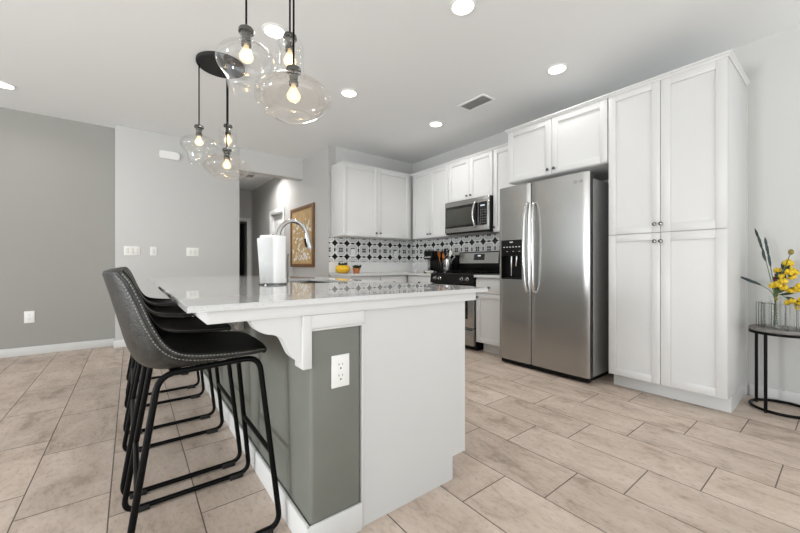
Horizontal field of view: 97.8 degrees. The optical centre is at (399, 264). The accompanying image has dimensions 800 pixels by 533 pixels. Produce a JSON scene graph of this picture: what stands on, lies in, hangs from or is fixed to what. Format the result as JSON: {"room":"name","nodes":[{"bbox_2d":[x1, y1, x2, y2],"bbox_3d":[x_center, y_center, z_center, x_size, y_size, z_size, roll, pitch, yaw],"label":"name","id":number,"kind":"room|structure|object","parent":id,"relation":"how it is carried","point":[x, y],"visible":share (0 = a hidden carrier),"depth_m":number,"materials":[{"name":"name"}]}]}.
{"room":"kitchen","nodes":[
{"label":"kitchen","id":0,"kind":"room"},
{"bbox_2d":[0,107,114,349],"bbox_3d":[-5.596,-0.359,3.041,4.840,2.780,0.120,0,0,-38],"label":"wall","id":1,"kind":"structure","parent":0,"point":[57,175],"depth_m":4.13,"materials":[{"name":"grey paint"}]},
{"bbox_2d":[24,311,34,322],"bbox_3d":[-4.246,0.596,4.000,0.085,0.135,0.006,0,0,-38],"label":"outlet","id":2,"kind":"object","parent":1,"relation":"attached to","point":[29,316],"visible":1,"depth_m":4.00,"materials":[{"name":"white plastic"}]},
{"bbox_2d":[0,338,126,357],"bbox_3d":[-4.929,0.984,3.367,6.296,0.095,0.177,0,0,-38],"label":"baseboard","id":3,"kind":"structure","parent":1,"relation":"attached to","point":[23,351],"depth_m":4.15,"materials":[{"name":"white paint"}]},
{"bbox_2d":[115,125,238,339],"bbox_3d":[-3.911,-0.359,6.001,1.442,2.780,3.083,0,0,-38],"label":"wall","id":4,"kind":"structure","parent":0,"point":[170,206],"depth_m":4.71,"materials":[{"name":"grey paint"}]},
{"bbox_2d":[124,246,139,254],"bbox_3d":[-3.406,-0.182,4.439,0.163,0.116,0.009,0,0,-38],"label":"light switch","id":5,"kind":"object","parent":4,"relation":"attached to","point":[128,250],"visible":1,"depth_m":4.44,"materials":[{"name":"white plastic"}]},
{"bbox_2d":[150,247,156,255],"bbox_3d":[-3.230,-0.182,4.574,0.074,0.116,0.009,0,0,-38],"label":"light switch","id":6,"kind":"object","parent":4,"relation":"attached to","point":[153,250],"visible":1,"depth_m":4.57,"materials":[{"name":"white plastic"}]},
{"bbox_2d":[159,150,179,160],"bbox_3d":[-3.084,-1.466,4.672,0.228,0.101,0.031,0,0,-38],"label":"door chime","id":7,"kind":"object","parent":4,"relation":"attached to","point":[163,154],"visible":1,"depth_m":4.66,"materials":[{"name":"white plastic"}]},
{"bbox_2d":[186,248,198,255],"bbox_3d":[-2.878,-0.182,4.845,0.150,0.116,0.009,0,0,-38],"label":"light switch","id":8,"kind":"object","parent":4,"relation":"attached to","point":[189,251],"visible":1,"depth_m":4.84,"materials":[{"name":"white plastic"}]},
{"bbox_2d":[239,222,245,275],"bbox_3d":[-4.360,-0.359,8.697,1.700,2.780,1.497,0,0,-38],"label":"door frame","id":9,"kind":"structure","parent":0,"point":[239,222],"depth_m":9.59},
{"bbox_2d":[239,190,251,275],"bbox_3d":[-3.925,-0.359,8.012,0.988,2.780,0.120,0,0,-38],"label":"wall","id":10,"kind":"structure","parent":0,"point":[245,197],"depth_m":8.20,"materials":[{"name":"grey paint"}]},
{"bbox_2d":[239,224,243,275],"bbox_3d":[-3.923,0.006,8.179,0.520,1.950,0.095,0,0,-38],"label":"doorway","id":11,"kind":"structure","parent":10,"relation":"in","point":[241,226],"depth_m":8.29,"materials":[{"name":"black"}]},
{"bbox_2d":[239,218,250,275],"bbox_3d":[-3.896,-0.034,7.947,0.950,2.130,0.018,0,0,-38],"label":"trim","id":12,"kind":"structure","parent":10,"relation":"attached to","point":[248,220],"depth_m":8.20,"materials":[{"name":"white paint"}]},
{"bbox_2d":[239,148,302,180],"bbox_3d":[-2.057,-1.589,5.584,0.988,0.320,0.160,0,0,-38],"label":"wall header","id":13,"kind":"structure","parent":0,"point":[260,163],"depth_m":5.51,"materials":[{"name":"grey paint"}]},
{"bbox_2d":[252,145,335,277],"bbox_3d":[-2.260,-0.359,6.755,0.120,2.780,4.143,0,0,-38],"label":"wall","id":14,"kind":"structure","parent":0,"point":[315,186],"depth_m":5.71,"materials":[{"name":"grey paint"}]},
{"bbox_2d":[269,206,284,235],"bbox_3d":[-2.369,-0.034,6.883,0.138,2.130,0.870,0,0,-38],"label":"trim","id":15,"kind":"structure","parent":14,"relation":"attached to","point":[281,210],"depth_m":6.93,"materials":[{"name":"white paint"}]},
{"bbox_2d":[274,214,282,235],"bbox_3d":[-2.383,0.013,6.873,0.103,2.015,0.660,0,0,-38],"label":"door","id":16,"kind":"structure","parent":14,"relation":"in","point":[278,219],"depth_m":6.96,"materials":[{"name":"white paint"}]},
{"bbox_2d":[290,202,314,266],"bbox_3d":[-1.639,-0.469,5.822,0.033,1.010,0.986,0,0,-38],"label":"framed picture","id":17,"kind":"object","parent":14,"relation":"attached to","point":[300,256],"visible":0.91,"depth_m":5.78,"materials":[{"name":"brown wood"}]},
{"bbox_2d":[336,147,412,275],"bbox_3d":[-0.399,-0.359,5.649,1.480,2.780,0.120,0,0,-38],"label":"wall","id":18,"kind":"structure","parent":0,"point":[343,154],"depth_m":5.61,"materials":[{"name":"grey paint"}]},
{"bbox_2d":[351,249,354,256],"bbox_3d":[-0.712,-0.184,5.318,0.072,0.116,0.006,0,0,-38],"label":"outlet","id":19,"kind":"object","parent":18,"relation":"attached to","point":[352,250],"visible":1,"depth_m":5.31,"materials":[{"name":"white plastic"}]},
{"bbox_2d":[329,237,412,272],"bbox_3d":[-0.405,-0.145,5.563,1.580,0.521,0.008,0,0,-38],"label":"backsplash","id":20,"kind":"structure","parent":18,"relation":"attached to","point":[373,255],"depth_m":5.52,"materials":[{"name":"tile"}]},
{"bbox_2d":[331,160,410,240],"bbox_3d":[-0.395,-0.926,5.325,1.246,1.035,0.378,0,0,-38],"label":"upper cabinet","id":21,"kind":"object","parent":18,"relation":"attached to","point":[368,202],"visible":1,"depth_m":5.10,"materials":[{"name":"white paint"}]},
{"bbox_2d":[0,0,799,190],"bbox_3d":[-2.757,-1.799,2.926,9.200,0.100,14.000,0,0,-38],"label":"ceiling","id":22,"kind":"structure","parent":0,"point":[410,64],"depth_m":2.99,"materials":[{"name":"white paint"}]},
{"bbox_2d":[0,81,16,89],"bbox_3d":[-3.849,-1.744,3.385,0.184,0.009,0.184,0,0,-38],"label":"recessed light","id":23,"kind":"object","parent":22,"relation":"in","point":[5,85],"visible":1,"depth_m":3.40,"materials":[{"name":"white plastic"}]},
{"bbox_2d":[182,51,249,180],"bbox_3d":[-1.569,-1.246,2.984,0.510,1.004,0.472,0,0,-38],"label":"cluster","id":24,"kind":"object","parent":22,"relation":"hanging from","point":[232,67],"visible":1,"depth_m":2.99,"materials":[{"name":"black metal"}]},
{"bbox_2d":[194,123,203,143],"bbox_3d":[-1.722,-1.117,2.991,0.074,0.193,0.074,0,0,-38],"label":"bulb","id":25,"kind":"object","parent":24,"relation":"attached to","point":[198,127],"depth_m":2.97,"materials":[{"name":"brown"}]},
{"bbox_2d":[222,146,231,166],"bbox_3d":[-1.481,-0.916,2.986,0.074,0.193,0.074,0,0,-38],"label":"bulb","id":26,"kind":"object","parent":24,"relation":"attached to","point":[226,150],"depth_m":2.97,"materials":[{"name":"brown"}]},
{"bbox_2d":[223,122,232,139],"bbox_3d":[-1.551,-1.188,3.147,0.074,0.193,0.074,0,0,-38],"label":"bulb","id":27,"kind":"object","parent":24,"relation":"attached to","point":[230,126],"depth_m":3.14,"materials":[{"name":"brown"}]},
{"bbox_2d":[239,172,256,177],"bbox_3d":[-2.988,-1.744,6.792,0.310,0.010,0.310,0,0,-38],"label":"ceiling vent","id":28,"kind":"object","parent":22,"relation":"in","point":[241,174],"visible":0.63,"depth_m":6.79,"materials":[{"name":"white plastic"}]},
{"bbox_2d":[215,0,330,124],"bbox_3d":[-0.624,-1.246,1.756,0.510,1.004,0.472,0,0,-38],"label":"cluster","id":29,"kind":"object","parent":22,"relation":"hanging from","point":[245,30],"visible":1,"depth_m":1.76,"materials":[{"name":"clear glass"}]},
{"bbox_2d":[238,24,253,63],"bbox_3d":[-0.776,-1.117,1.762,0.074,0.193,0.074,0,0,-38],"label":"bulb","id":30,"kind":"object","parent":29,"relation":"attached to","point":[245,30],"depth_m":1.75,"materials":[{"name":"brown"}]},
{"bbox_2d":[283,31,296,63],"bbox_3d":[-0.605,-1.188,1.919,0.074,0.193,0.074,0,0,-38],"label":"bulb","id":31,"kind":"object","parent":29,"relation":"attached to","point":[289,38],"depth_m":1.90,"materials":[{"name":"clear"}]},
{"bbox_2d":[286,63,300,102],"bbox_3d":[-0.536,-0.916,1.758,0.074,0.193,0.074,0,0,-38],"label":"bulb","id":32,"kind":"object","parent":29,"relation":"attached to","point":[293,77],"depth_m":1.74,"materials":[{"name":"clear"}]},
{"bbox_2d":[261,23,285,39],"bbox_3d":[-0.938,-1.744,2.609,0.184,0.009,0.184,0,0,-38],"label":"recessed light","id":33,"kind":"object","parent":22,"relation":"in","point":[271,30],"visible":0.87,"depth_m":2.59,"materials":[{"name":"white plastic"}]},
{"bbox_2d":[340,89,357,97],"bbox_3d":[-0.519,-1.744,3.549,0.184,0.009,0.184,0,0,-38],"label":"recessed light","id":34,"kind":"object","parent":22,"relation":"in","point":[349,93],"visible":1,"depth_m":3.54,"materials":[{"name":"white plastic"}]},
{"bbox_2d":[429,121,442,126],"bbox_3d":[0.447,-1.744,4.330,0.184,0.009,0.184,0,0,-38],"label":"recessed light","id":35,"kind":"object","parent":22,"relation":"in","point":[434,123],"visible":1,"depth_m":4.33,"materials":[{"name":"white plastic"}]},
{"bbox_2d":[449,0,476,15],"bbox_3d":[0.425,-1.744,2.358,0.184,0.009,0.184,0,0,-38],"label":"recessed light","id":36,"kind":"object","parent":22,"relation":"in","point":[456,7],"visible":1,"depth_m":2.36,"materials":[{"name":"white plastic"}]},
{"bbox_2d":[457,94,495,111],"bbox_3d":[0.819,-1.744,3.760,0.201,0.010,0.360,0,0,-38],"label":"ceiling vent","id":37,"kind":"object","parent":22,"relation":"in","point":[483,99],"visible":1,"depth_m":3.75,"materials":[{"name":"white plastic"}]},
{"bbox_2d":[546,63,567,74],"bbox_3d":[1.401,-1.744,3.115,0.184,0.009,0.184,0,0,-38],"label":"recessed light","id":38,"kind":"object","parent":22,"relation":"in","point":[559,68],"visible":1,"depth_m":3.11,"materials":[{"name":"white plastic"}]},
{"bbox_2d":[0,346,799,532],"bbox_3d":[-2.757,1.056,2.926,9.200,0.050,14.000,0,0,-38],"label":"floor","id":39,"kind":"structure","parent":0,"point":[545,452],"depth_m":1.83,"materials":[{"name":"beige tile"}]},
{"bbox_2d":[125,267,199,395],"bbox_3d":[-2.052,0.523,2.977,0.547,1.015,0.496,0,0,-38],"label":"bar stool","id":40,"kind":"object","parent":39,"relation":"on","point":[155,301],"visible":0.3,"depth_m":2.92,"materials":[{"name":"black"}]},
{"bbox_2d":[142,294,174,302],"bbox_3d":[-2.059,0.194,2.971,0.504,0.341,0.472,0,0,-38],"label":"seat cushion","id":41,"kind":"object","parent":40,"relation":"on","point":[150,300],"depth_m":3.12,"materials":[{"name":"black leather"}]},
{"bbox_2d":[119,267,215,433],"bbox_3d":[-1.616,0.523,2.404,0.547,1.015,0.496,0,0,-38],"label":"bar stool","id":42,"kind":"object","parent":39,"relation":"on","point":[165,311],"visible":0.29,"depth_m":2.38,"materials":[{"name":"black metal"}]},
{"bbox_2d":[129,273,184,312],"bbox_3d":[-1.623,0.194,2.398,0.504,0.341,0.472,0,0,-38],"label":"seat cushion","id":43,"kind":"object","parent":42,"relation":"on","point":[153,308],"depth_m":2.53,"materials":[{"name":"black leather"}]},
{"bbox_2d":[109,268,241,498],"bbox_3d":[-1.181,0.523,1.839,0.547,1.015,0.496,0,0,-38],"label":"bar stool","id":44,"kind":"object","parent":39,"relation":"on","point":[175,324],"visible":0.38,"depth_m":1.81,"materials":[{"name":"black metal"}]},
{"bbox_2d":[148,311,230,328],"bbox_3d":[-1.188,0.194,1.834,0.504,0.341,0.472,0,0,-38],"label":"seat cushion","id":45,"kind":"object","parent":44,"relation":"on","point":[164,322],"depth_m":1.95,"materials":[{"name":"black leather"}]},
{"bbox_2d":[102,269,281,532],"bbox_3d":[-0.820,0.523,1.383,0.547,1.015,0.496,0,0,-38],"label":"bar stool","id":46,"kind":"object","parent":39,"relation":"on","point":[152,346],"visible":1,"depth_m":1.28,"materials":[{"name":"black leather"}]},
{"bbox_2d":[122,271,266,352],"bbox_3d":[-0.827,0.194,1.377,0.504,0.341,0.472,0,0,-38],"label":"seat cushion","id":47,"kind":"object","parent":46,"relation":"on","point":[141,334],"depth_m":1.29,"materials":[{"name":"black leather"}]},
{"bbox_2d":[193,292,475,532],"bbox_3d":[-0.973,0.584,2.536,1.199,0.894,2.894,0,0,-38],"label":"kitchen island","id":48,"kind":"object","parent":39,"relation":"on","point":[347,457],"visible":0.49,"depth_m":1.43,"materials":[{"name":"white paint"}]},
{"bbox_2d":[148,275,487,312],"bbox_3d":[-0.975,0.126,2.552,1.320,0.018,2.956,0,0,-38],"label":"island countertop","id":49,"kind":"structure","parent":48,"relation":"on","point":[196,294],"depth_m":1.54,"materials":[{"name":"white stone"}]},
{"bbox_2d":[258,234,288,284],"bbox_3d":[-0.758,-0.034,2.092,0.170,0.300,0.164,0,0,-38],"label":"towel holder","id":50,"kind":"object","parent":49,"relation":"on","point":[272,234],"visible":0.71,"depth_m":2.05,"materials":[{"name":"grey metal"}]},
{"bbox_2d":[257,235,285,283],"bbox_3d":[-0.761,-0.030,2.089,0.146,0.286,0.147,0,0,19],"label":"paper towel roll","id":51,"kind":"object","parent":50,"relation":"on","point":[271,248],"visible":1,"depth_m":2.03,"materials":[{"name":"white paper"}]},
{"bbox_2d":[276,219,312,248],"bbox_3d":[-0.748,-0.107,2.484,0.286,0.447,0.110,0,0,-38],"label":"kitchen faucet","id":52,"kind":"object","parent":49,"relation":"on","point":[308,244],"visible":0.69,"depth_m":2.53,"materials":[{"name":"silver metal"}]},
{"bbox_2d":[286,281,332,283],"bbox_3d":[-0.692,0.234,2.629,0.386,0.194,0.806,0,0,-38],"label":"sink","id":53,"kind":"object","parent":49,"relation":"in","point":[305,282],"visible":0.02,"depth_m":2.99,"materials":[{"name":"silver metal"}]},
{"bbox_2d":[331,353,348,388],"bbox_3d":[-0.224,0.397,1.311,0.075,0.121,0.006,0,0,-38],"label":"outlet","id":54,"kind":"object","parent":48,"relation":"attached to","point":[339,363],"visible":1,"depth_m":1.31,"materials":[{"name":"white plastic"}]},
{"bbox_2d":[330,275,379,280],"bbox_3d":[-0.637,0.589,4.975,0.468,0.884,0.638,0,0,-38],"label":"base cabinet","id":55,"kind":"object","parent":39,"relation":"on","point":[373,278],"visible":0.1,"depth_m":4.78,"materials":[{"name":"white paint"}]},
{"bbox_2d":[380,275,406,282],"bbox_3d":[-0.263,0.589,5.263,0.468,0.884,0.638,0,0,-38],"label":"base cabinet","id":56,"kind":"object","parent":39,"relation":"on","point":[390,278],"visible":0.13,"depth_m":5.04,"materials":[{"name":"white paint"}]},
{"bbox_2d":[407,275,432,283],"bbox_3d":[0.497,0.589,5.151,0.648,0.884,0.558,0,0,-38],"label":"base cabinet","id":57,"kind":"object","parent":39,"relation":"on","point":[420,279],"visible":0.21,"depth_m":4.96,"materials":[{"name":"white paint"}]},
{"bbox_2d":[329,272,430,275],"bbox_3d":[-0.051,0.131,5.099,1.580,0.030,1.156,0,0,-38],"label":"countertop","id":58,"kind":"structure","parent":57,"relation":"on","point":[361,273],"depth_m":4.87,"materials":[{"name":"white stone"}]},
{"bbox_2d":[335,262,349,272],"bbox_3d":[-0.823,0.037,5.020,0.216,0.157,0.216,0,0,-38],"label":"potted succulent","id":59,"kind":"object","parent":58,"relation":"on","point":[340,268],"visible":0.96,"depth_m":4.95,"materials":[{"name":"yellow ceramic"}]},
{"bbox_2d":[352,265,360,272],"bbox_3d":[-0.640,0.055,5.139,0.128,0.121,0.128,0,0,-38],"label":"potted plant","id":60,"kind":"object","parent":58,"relation":"on","point":[356,268],"visible":1,"depth_m":5.10,"materials":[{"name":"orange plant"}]},
{"bbox_2d":[424,249,444,272],"bbox_3d":[0.527,-0.064,5.378,0.285,0.359,0.190,0,0,-38],"label":"coffee maker","id":61,"kind":"object","parent":58,"relation":"on","point":[432,257],"visible":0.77,"depth_m":5.33,"materials":[{"name":"black plastic"}]},
{"bbox_2d":[438,262,442,272],"bbox_3d":[0.628,0.038,5.234,0.110,0.155,0.110,0,0,-38],"label":"utensil crock","id":62,"kind":"object","parent":58,"relation":"on","point":[440,264],"visible":0.61,"depth_m":5.19,"materials":[{"name":"black plastic"}]},
{"bbox_2d":[443,259,451,272],"bbox_3d":[0.693,0.017,5.064,0.132,0.198,0.128,0,0,-38],"label":"canister","id":63,"kind":"object","parent":58,"relation":"on","point":[447,263],"visible":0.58,"depth_m":5.01,"materials":[{"name":"silver metal"}]},
{"bbox_2d":[452,255,458,269],"bbox_3d":[0.826,-0.015,5.124,0.120,0.262,0.110,0,0,-38],"label":"knife block","id":64,"kind":"object","parent":58,"relation":"on","point":[455,262],"visible":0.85,"depth_m":5.08,"materials":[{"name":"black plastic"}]},
{"bbox_2d":[430,251,499,350],"bbox_3d":[0.875,0.423,4.606,0.710,1.215,0.748,0,0,-38],"label":"range","id":65,"kind":"object","parent":39,"relation":"on","point":[471,264],"visible":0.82,"depth_m":4.48,"materials":[{"name":"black metal"}]},
{"bbox_2d":[440,272,499,274],"bbox_3d":[0.872,0.102,4.602,0.545,0.034,0.734,0,0,-38],"label":"cooktop","id":66,"kind":"object","parent":65,"relation":"in","point":[446,273],"depth_m":4.40,"materials":[{"name":"black glass"}]},
{"bbox_2d":[476,277,499,354],"bbox_3d":[1.251,0.589,4.171,0.648,0.884,0.385,0,0,-38],"label":"base cabinet","id":67,"kind":"object","parent":39,"relation":"on","point":[487,303],"visible":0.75,"depth_m":4.01,"materials":[{"name":"white paint"}]},
{"bbox_2d":[474,274,499,277],"bbox_3d":[1.250,0.131,4.168,0.655,0.030,0.391,0,0,-38],"label":"countertop","id":68,"kind":"structure","parent":67,"relation":"on","point":[486,275],"depth_m":3.99,"materials":[{"name":"white stone"}]},
{"bbox_2d":[500,171,608,382],"bbox_3d":[1.583,0.112,3.537,0.776,1.838,0.925,0,0,-38],"label":"refrigerator","id":69,"kind":"object","parent":39,"relation":"on","point":[554,232],"visible":0.98,"depth_m":3.22,"materials":[{"name":"grey metal"}]},
{"bbox_2d":[607,49,749,412],"bbox_3d":[2.251,-0.206,2.846,0.696,2.475,0.770,0,0,-38],"label":"pantry cabinet","id":70,"kind":"object","parent":39,"relation":"on","point":[678,138],"visible":1,"depth_m":2.60,"materials":[{"name":"white paint"}]},
{"bbox_2d":[748,324,799,418],"bbox_3d":[2.710,0.739,2.471,0.349,0.584,0.349,0,0,-38],"label":"side table","id":71,"kind":"object","parent":39,"relation":"on","point":[753,328],"visible":0.98,"depth_m":2.43,"materials":[{"name":"black metal"}]},
{"bbox_2d":[756,301,798,330],"bbox_3d":[2.663,0.353,2.450,0.120,0.185,0.284,0,0,-21],"label":"vase","id":72,"kind":"object","parent":71,"relation":"on","point":[763,303],"visible":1,"depth_m":2.47,"materials":[{"name":"clear glass"}]},
{"bbox_2d":[776,268,799,324],"bbox_3d":[2.697,0.223,2.428,0.099,0.407,0.093,0,0,32],"label":"flower","id":73,"kind":"object","parent":72,"relation":"in","point":[793,272],"visible":1,"depth_m":2.42,"materials":[{"name":"yellow plant"}]},
{"bbox_3d":[2.679,0.333,2.491,0.074,0.224,0.074,0,0,-38],"label":"glass vase","id":74,"kind":"object","parent":71,"relation":"on","visible":0},
{"bbox_2d":[741,276,774,302],"bbox_3d":[2.620,0.254,2.567,0.011,0.346,0.196,0,0,-40],"label":"leafy sprig","id":75,"kind":"object","parent":74,"relation":"in","point":[744,278],"visible":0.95,"depth_m":2.58,"materials":[{"name":"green plant"}]},
{"bbox_2d":[755,229,777,324],"bbox_3d":[2.651,0.078,2.527,0.010,0.697,0.117,0,0,-42],"label":"leafy sprig","id":76,"kind":"object","parent":74,"relation":"in","point":[756,232],"visible":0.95,"depth_m":2.54,"materials":[{"name":"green plant"}]},
{"bbox_2d":[764,238,774,324],"bbox_3d":[2.661,0.112,2.513,0.010,0.630,0.056,0,0,-44],"label":"leafy sprig","id":77,"kind":"object","parent":74,"relation":"in","point":[765,240],"visible":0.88,"depth_m":2.52,"materials":[{"name":"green plant"}]},
{"bbox_2d":[768,280,787,308],"bbox_3d":[2.667,0.266,2.473,0.090,0.322,0.105,0,0,-18],"label":"flower","id":78,"kind":"object","parent":74,"relation":"in","point":[777,283],"visible":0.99,"depth_m":2.45,"materials":[{"name":"yellow plant"}]},
{"bbox_2d":[774,270,782,324],"bbox_3d":[2.711,0.231,2.500,0.065,0.391,0.063,0,0,22],"label":"stem","id":79,"kind":"object","parent":74,"relation":"in","point":[775,279],"visible":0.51,"depth_m":2.50,"materials":[{"name":"green plant"}]},
{"bbox_2d":[773,259,794,292],"bbox_3d":[2.720,0.191,2.480,0.071,0.472,0.106,0,0,-22],"label":"flower","id":80,"kind":"object","parent":74,"relation":"in","point":[790,262],"visible":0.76,"depth_m":2.47,"materials":[{"name":"yellow plant"}]},
{"bbox_2d":[776,249,793,294],"bbox_3d":[2.710,0.158,2.462,0.035,0.538,0.098,0,0,-25],"label":"stem","id":81,"kind":"object","parent":74,"relation":"in","point":[790,251],"visible":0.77,"depth_m":2.44,"materials":[{"name":"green plant"}]},
{"bbox_2d":[777,293,799,310],"bbox_3d":[2.713,0.310,2.427,0.077,0.234,0.154,0,0,-38],"label":"flower","id":82,"kind":"object","parent":74,"relation":"in","point":[790,300],"visible":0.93,"depth_m":2.41,"materials":[{"name":"yellow plant"}]},
{"bbox_2d":[778,283,799,293],"bbox_3d":[2.750,0.276,2.456,0.094,0.302,0.136,0,0,-26],"label":"flower","id":83,"kind":"object","parent":74,"relation":"in","point":[796,288],"visible":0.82,"depth_m":2.44,"materials":[{"name":"yellow plant"}]},
{"bbox_2d":[413,26,799,395],"bbox_3d":[2.571,-0.359,3.102,0.120,2.780,7.780,0,0,-38],"label":"wall","id":84,"kind":"structure","parent":0,"point":[771,64],"depth_m":2.67,"materials":[{"name":"grey paint"}]},
{"bbox_2d":[411,163,463,239],"bbox_3d":[0.547,-0.926,5.332,0.348,1.035,0.813,0,0,-38],"label":"upper cabinet","id":85,"kind":"object","parent":84,"relation":"attached to","point":[430,185],"visible":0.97,"depth_m":5.21,"materials":[{"name":"white paint"}]},
{"bbox_2d":[413,233,499,271],"bbox_3d":[0.925,-0.377,5.136,0.008,0.984,2.292,0,0,-38],"label":"backsplash","id":86,"kind":"structure","parent":84,"relation":"attached to","point":[489,242],"depth_m":5.28,"materials":[{"name":"tile"}]},
{"bbox_2d":[447,148,492,202],"bbox_3d":[1.032,-1.154,4.708,0.356,0.580,0.767,0,0,-38],"label":"upper cabinet","id":87,"kind":"object","parent":84,"relation":"attached to","point":[470,176],"visible":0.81,"depth_m":4.58,"materials":[{"name":"white paint"}]},
{"bbox_2d":[445,195,499,235],"bbox_3d":[0.986,-0.637,4.673,0.457,0.448,0.760,0,0,-38],"label":"microwave","id":88,"kind":"object","parent":87,"relation":"attached to","point":[473,216],"visible":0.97,"depth_m":4.53,"materials":[{"name":"silver metal"}]},
{"bbox_2d":[492,143,515,231],"bbox_3d":[1.400,-0.926,4.224,0.348,1.035,0.450,0,0,-38],"label":"upper cabinet","id":89,"kind":"object","parent":84,"relation":"attached to","point":[500,153],"visible":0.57,"depth_m":4.26,"materials":[{"name":"white paint"}]},
{"bbox_2d":[505,94,608,184],"bbox_3d":[1.706,-1.159,3.555,0.696,0.570,1.013,0,0,-38],"label":"upper cabinet","id":90,"kind":"object","parent":84,"relation":"attached to","point":[574,139],"visible":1,"depth_m":3.29,"materials":[{"name":"white paint"}]},
{"bbox_2d":[750,384,799,404],"bbox_3d":[3.824,0.984,1.366,0.014,0.095,3.500,0,0,-38],"label":"baseboard","id":91,"kind":"structure","parent":84,"relation":"attached to","point":[777,394],"depth_m":2.63,"materials":[{"name":"white paint"}]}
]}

